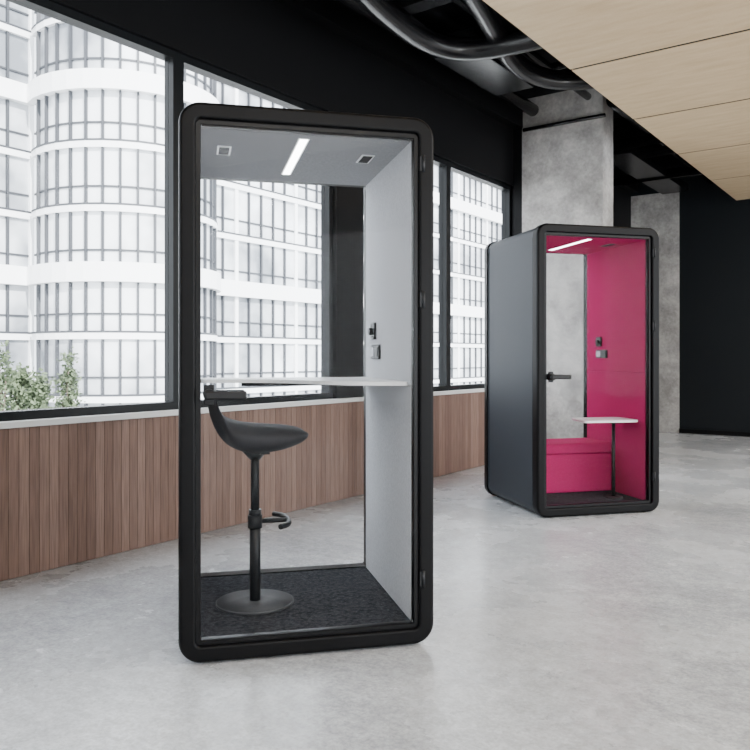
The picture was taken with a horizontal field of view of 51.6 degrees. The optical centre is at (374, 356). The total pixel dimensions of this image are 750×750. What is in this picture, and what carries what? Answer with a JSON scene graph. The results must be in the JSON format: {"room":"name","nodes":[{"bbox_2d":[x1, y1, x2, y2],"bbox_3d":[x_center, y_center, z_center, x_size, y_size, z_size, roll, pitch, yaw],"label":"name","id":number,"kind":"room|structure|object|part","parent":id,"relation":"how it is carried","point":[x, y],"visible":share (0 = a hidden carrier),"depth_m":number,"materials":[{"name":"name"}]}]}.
{"room":"open-plan office","nodes":[
{"label":"open-plan office","id":0,"kind":"room"},
{"bbox_2d":[49,0,637,398],"bbox_3d":[-0.724,-0.915,5.982,0.280,4.250,16.850,0,0,36],"label":"wall","id":1,"kind":"structure","parent":0,"point":[324,55],"depth_m":6.59,"materials":[{"name":"black paint"}]},
{"bbox_2d":[0,0,178,421],"bbox_3d":[-1.825,-0.845,4.569,0.090,2.390,1.610,0,0,36],"label":"window","id":2,"kind":"structure","parent":1,"relation":"in","point":[48,8],"depth_m":5.16,"materials":[{"name":"black metal"}]},
{"bbox_2d":[0,392,483,580],"bbox_3d":[-1.997,0.795,4.207,0.025,0.821,12.477,0,0,36],"label":"wainscoting","id":3,"kind":"structure","parent":1,"relation":"attached to","point":[73,493],"depth_m":4.95,"materials":[{"name":"brown wood"}]},
{"bbox_2d":[0,388,483,428],"bbox_3d":[-2.049,0.367,4.225,0.190,0.035,12.450,0,0,36],"label":"window sill","id":4,"kind":"structure","parent":1,"relation":"attached to","point":[147,414],"depth_m":4.98,"materials":[{"name":"white"}]},
{"bbox_2d":[179,53,332,407],"bbox_3d":[-0.873,-0.845,5.886,0.090,2.390,1.640,0,0,36],"label":"window","id":5,"kind":"structure","parent":1,"relation":"in","point":[185,62],"depth_m":6.32,"materials":[{"name":"black metal"}]},
{"bbox_2d":[363,155,448,395],"bbox_3d":[0.281,-0.845,7.483,0.090,2.390,1.540,0,0,36],"label":"window","id":6,"kind":"structure","parent":1,"relation":"in","point":[443,164],"depth_m":8.07,"materials":[{"name":"black metal"}]},
{"bbox_2d":[449,162,510,390],"bbox_3d":[1.162,-0.845,8.703,0.090,2.390,1.470,0,0,36],"label":"window","id":7,"kind":"structure","parent":1,"relation":"in","point":[453,167],"depth_m":8.50,"materials":[{"name":"black metal"}]},
{"bbox_2d":[0,432,749,749],"bbox_3d":[3.390,1.310,3.010,10.430,0.200,17.250,0,0,36],"label":"floor","id":8,"kind":"structure","parent":0,"point":[616,631],"depth_m":3.21,"materials":[{"name":"concrete"}]},
{"bbox_2d":[178,102,432,662],"bbox_3d":[-0.372,0.102,3.621,1.045,2.215,1.068,0,0,-13],"label":"booth","id":9,"kind":"object","parent":8,"relation":"on","point":[386,599],"visible":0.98,"depth_m":3.26,"materials":[{"name":"black metal"},{"name":"glass"},{"name":"grey felt"}]},
{"bbox_3d":[-0.600,0.150,3.090,0.168,0.080,0.140,0,0,-13],"label":"door handle","id":10,"kind":"part","parent":9,"relation":"part of","materials":[{"name":"black metal"}]},
{"bbox_2d":[208,384,308,614],"bbox_3d":[-0.545,0.630,3.574,0.458,1.004,0.405,0,0,-13],"label":"bar stool","id":11,"kind":"object","parent":9,"relation":"on","point":[255,440],"visible":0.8,"depth_m":3.50,"materials":[{"name":"grey plastic"}]},
{"bbox_3d":[-0.553,0.771,3.572,0.140,0.700,0.140,0,0,-13],"label":"gas lift post","id":12,"kind":"part","parent":11,"relation":"part of","materials":[{"name":"black metal"}]},
{"bbox_3d":[-0.553,1.125,3.572,0.356,0.014,0.356,0,0,-13],"label":"plate","id":13,"kind":"part","parent":11,"relation":"part of","materials":[{"name":"grey metal"}]},
{"bbox_3d":[-0.486,0.100,4.106,1.045,2.209,0.070,0,0,-13],"label":"frame","id":14,"kind":"part","parent":9,"relation":"part of","materials":[{"name":"black"}]},
{"bbox_2d":[201,377,407,385],"bbox_3d":[-0.380,0.129,3.654,0.877,0.043,0.850,0,0,-13],"label":"desk","id":15,"kind":"object","parent":9,"relation":"attached to","point":[267,381],"visible":0.9,"depth_m":3.69,"materials":[{"name":"white laminate"}]},
{"bbox_3d":[-0.377,-0.924,3.645,0.880,0.020,0.878,0,0,-13],"label":"ceiling panel","id":16,"kind":"part","parent":9,"relation":"part of","materials":[{"name":"grey fabric"}]},
{"bbox_3d":[0.057,0.098,3.748,0.012,2.066,0.878,0,0,-13],"label":"panel","id":17,"kind":"part","parent":9,"relation":"part of","materials":[{"name":"grey fabric"}]},
{"bbox_2d":[522,89,612,438],"bbox_3d":[2.235,-0.915,9.026,0.970,4.250,0.350,0,0,36],"label":"concrete column","id":18,"kind":"structure","parent":8,"relation":"on","point":[567,169],"depth_m":8.86,"materials":[{"name":"grey concrete"}]},
{"bbox_2d":[484,223,658,517],"bbox_3d":[1.593,0.102,6.392,1.045,2.215,1.068,0,0,-15],"label":"booth","id":19,"kind":"object","parent":8,"relation":"on","point":[621,264],"visible":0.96,"depth_m":6.23,"materials":[{"name":"dark grey painted metal"},{"name":"pink felt"},{"name":"glass"}]},
{"bbox_3d":[1.467,0.100,6.875,1.045,2.209,0.070,0,0,-15],"label":"frame","id":20,"kind":"part","parent":19,"relation":"part of","materials":[{"name":"black metal"}]},
{"bbox_3d":[1.376,0.150,5.856,0.168,0.080,0.140,0,0,-15],"label":"door handle","id":21,"kind":"part","parent":19,"relation":"part of","materials":[{"name":"black metal"}]},
{"bbox_2d":[547,438,610,492],"bbox_3d":[1.529,0.925,6.638,0.877,0.410,0.410,0,0,-15],"label":"upholstered bench","id":22,"kind":"object","parent":19,"relation":"on","point":[573,464],"visible":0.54,"depth_m":6.49,"materials":[{"name":"pink fabric"}]},
{"bbox_3d":[1.586,-0.924,6.416,0.880,0.020,0.878,0,0,-15],"label":"ceiling panel","id":23,"kind":"part","parent":19,"relation":"part of","materials":[{"name":"pink fabric"}]},
{"bbox_3d":[1.708,0.100,5.948,0.912,2.076,0.035,0,0,-15],"label":"door frame","id":24,"kind":"part","parent":19,"relation":"part of","materials":[{"name":"black"}]},
{"bbox_2d":[572,417,637,498],"bbox_3d":[1.824,0.815,6.234,0.476,0.634,0.344,0,0,-15],"label":"side table","id":25,"kind":"object","parent":19,"relation":"on","point":[613,420],"visible":1,"depth_m":6.24,"materials":[{"name":"white laminate"}]},
{"bbox_3d":[2.018,0.098,6.528,0.012,2.066,0.878,0,0,-15],"label":"panel","id":26,"kind":"part","parent":19,"relation":"part of","materials":[{"name":"pink fabric"}]},
{"bbox_2d":[412,2,684,167],"bbox_3d":[3.390,-3.140,3.010,10.430,0.200,17.250,0,0,36],"label":"ceiling","id":27,"kind":"structure","parent":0,"point":[447,18],"depth_m":7.17,"materials":[{"name":"black paint"}]},
{"bbox_2d":[483,0,749,199],"bbox_3d":[3.855,-2.665,2.569,7.948,0.750,15.884,0,0,36],"label":"ceiling","id":28,"kind":"structure","parent":0,"point":[680,69],"depth_m":5.99,"materials":[{"name":"beige wood"}]},
{"bbox_2d":[336,0,713,193],"bbox_3d":[3.403,-2.744,2.994,9.890,0.592,16.820,0,0,36],"label":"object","id":29,"kind":"structure","parent":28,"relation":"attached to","point":[491,57],"depth_m":7.06,"materials":[{"name":"black metal"}]},
{"bbox_2d":[631,165,749,432],"bbox_3d":[8.383,-0.915,9.920,10.430,4.250,0.200,0,0,36],"label":"wall","id":30,"kind":"structure","parent":0,"point":[703,231],"depth_m":12.14,"materials":[{"name":"black paint"}]},
{"bbox_2d":[679,429,749,436],"bbox_3d":[8.614,1.175,9.617,9.300,0.070,0.020,0,0,36],"label":"baseboard","id":31,"kind":"structure","parent":30,"relation":"attached to","point":[688,431],"depth_m":12.02,"materials":[{"name":"black paint"}]},
{"label":"outside","id":32,"kind":"structure","parent":0,"visible":0},
{"bbox_3d":[-29.320,9.710,82.871,135.400,0.200,220.000,0,0,36],"label":"ground","id":33,"kind":"structure","parent":32,"visible":0},
{"bbox_2d":[0,340,35,410],"bbox_3d":[-14.899,4.452,30.478,2.718,10.317,3.447,0,0,36],"label":"tree","id":34,"kind":"object","parent":33,"relation":"on","point":[4,379],"visible":0.2,"depth_m":30.70,"materials":[{"name":"green plant"}]},
{"bbox_2d":[3,362,33,410],"bbox_3d":[-14.972,4.903,32.431,2.135,9.414,1.892,0,0,36],"label":"tree","id":35,"kind":"object","parent":33,"relation":"on","point":[23,381],"visible":0.17,"depth_m":32.25,"materials":[{"name":"green plant"}]},
{"bbox_2d":[16,368,56,409],"bbox_3d":[-13.816,5.016,32.086,2.442,9.189,2.291,0,0,36],"label":"tree","id":36,"kind":"object","parent":33,"relation":"on","point":[40,390],"visible":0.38,"depth_m":31.77,"materials":[{"name":"green plant"}]},
{"bbox_2d":[51,347,86,407],"bbox_3d":[-14.093,4.567,35.391,2.457,10.086,2.254,0,0,36],"label":"tree","id":37,"kind":"object","parent":33,"relation":"on","point":[68,378],"visible":0.33,"depth_m":35.13,"materials":[{"name":"green plant"}]},
{"bbox_2d":[0,0,501,407],"bbox_3d":[-0.114,-14.355,68.010,8.553,48.290,130.217,0,0,36],"label":"office building","id":38,"kind":"structure","parent":33,"relation":"on","point":[82,111],"depth_m":45.26,"materials":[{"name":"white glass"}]}
]}

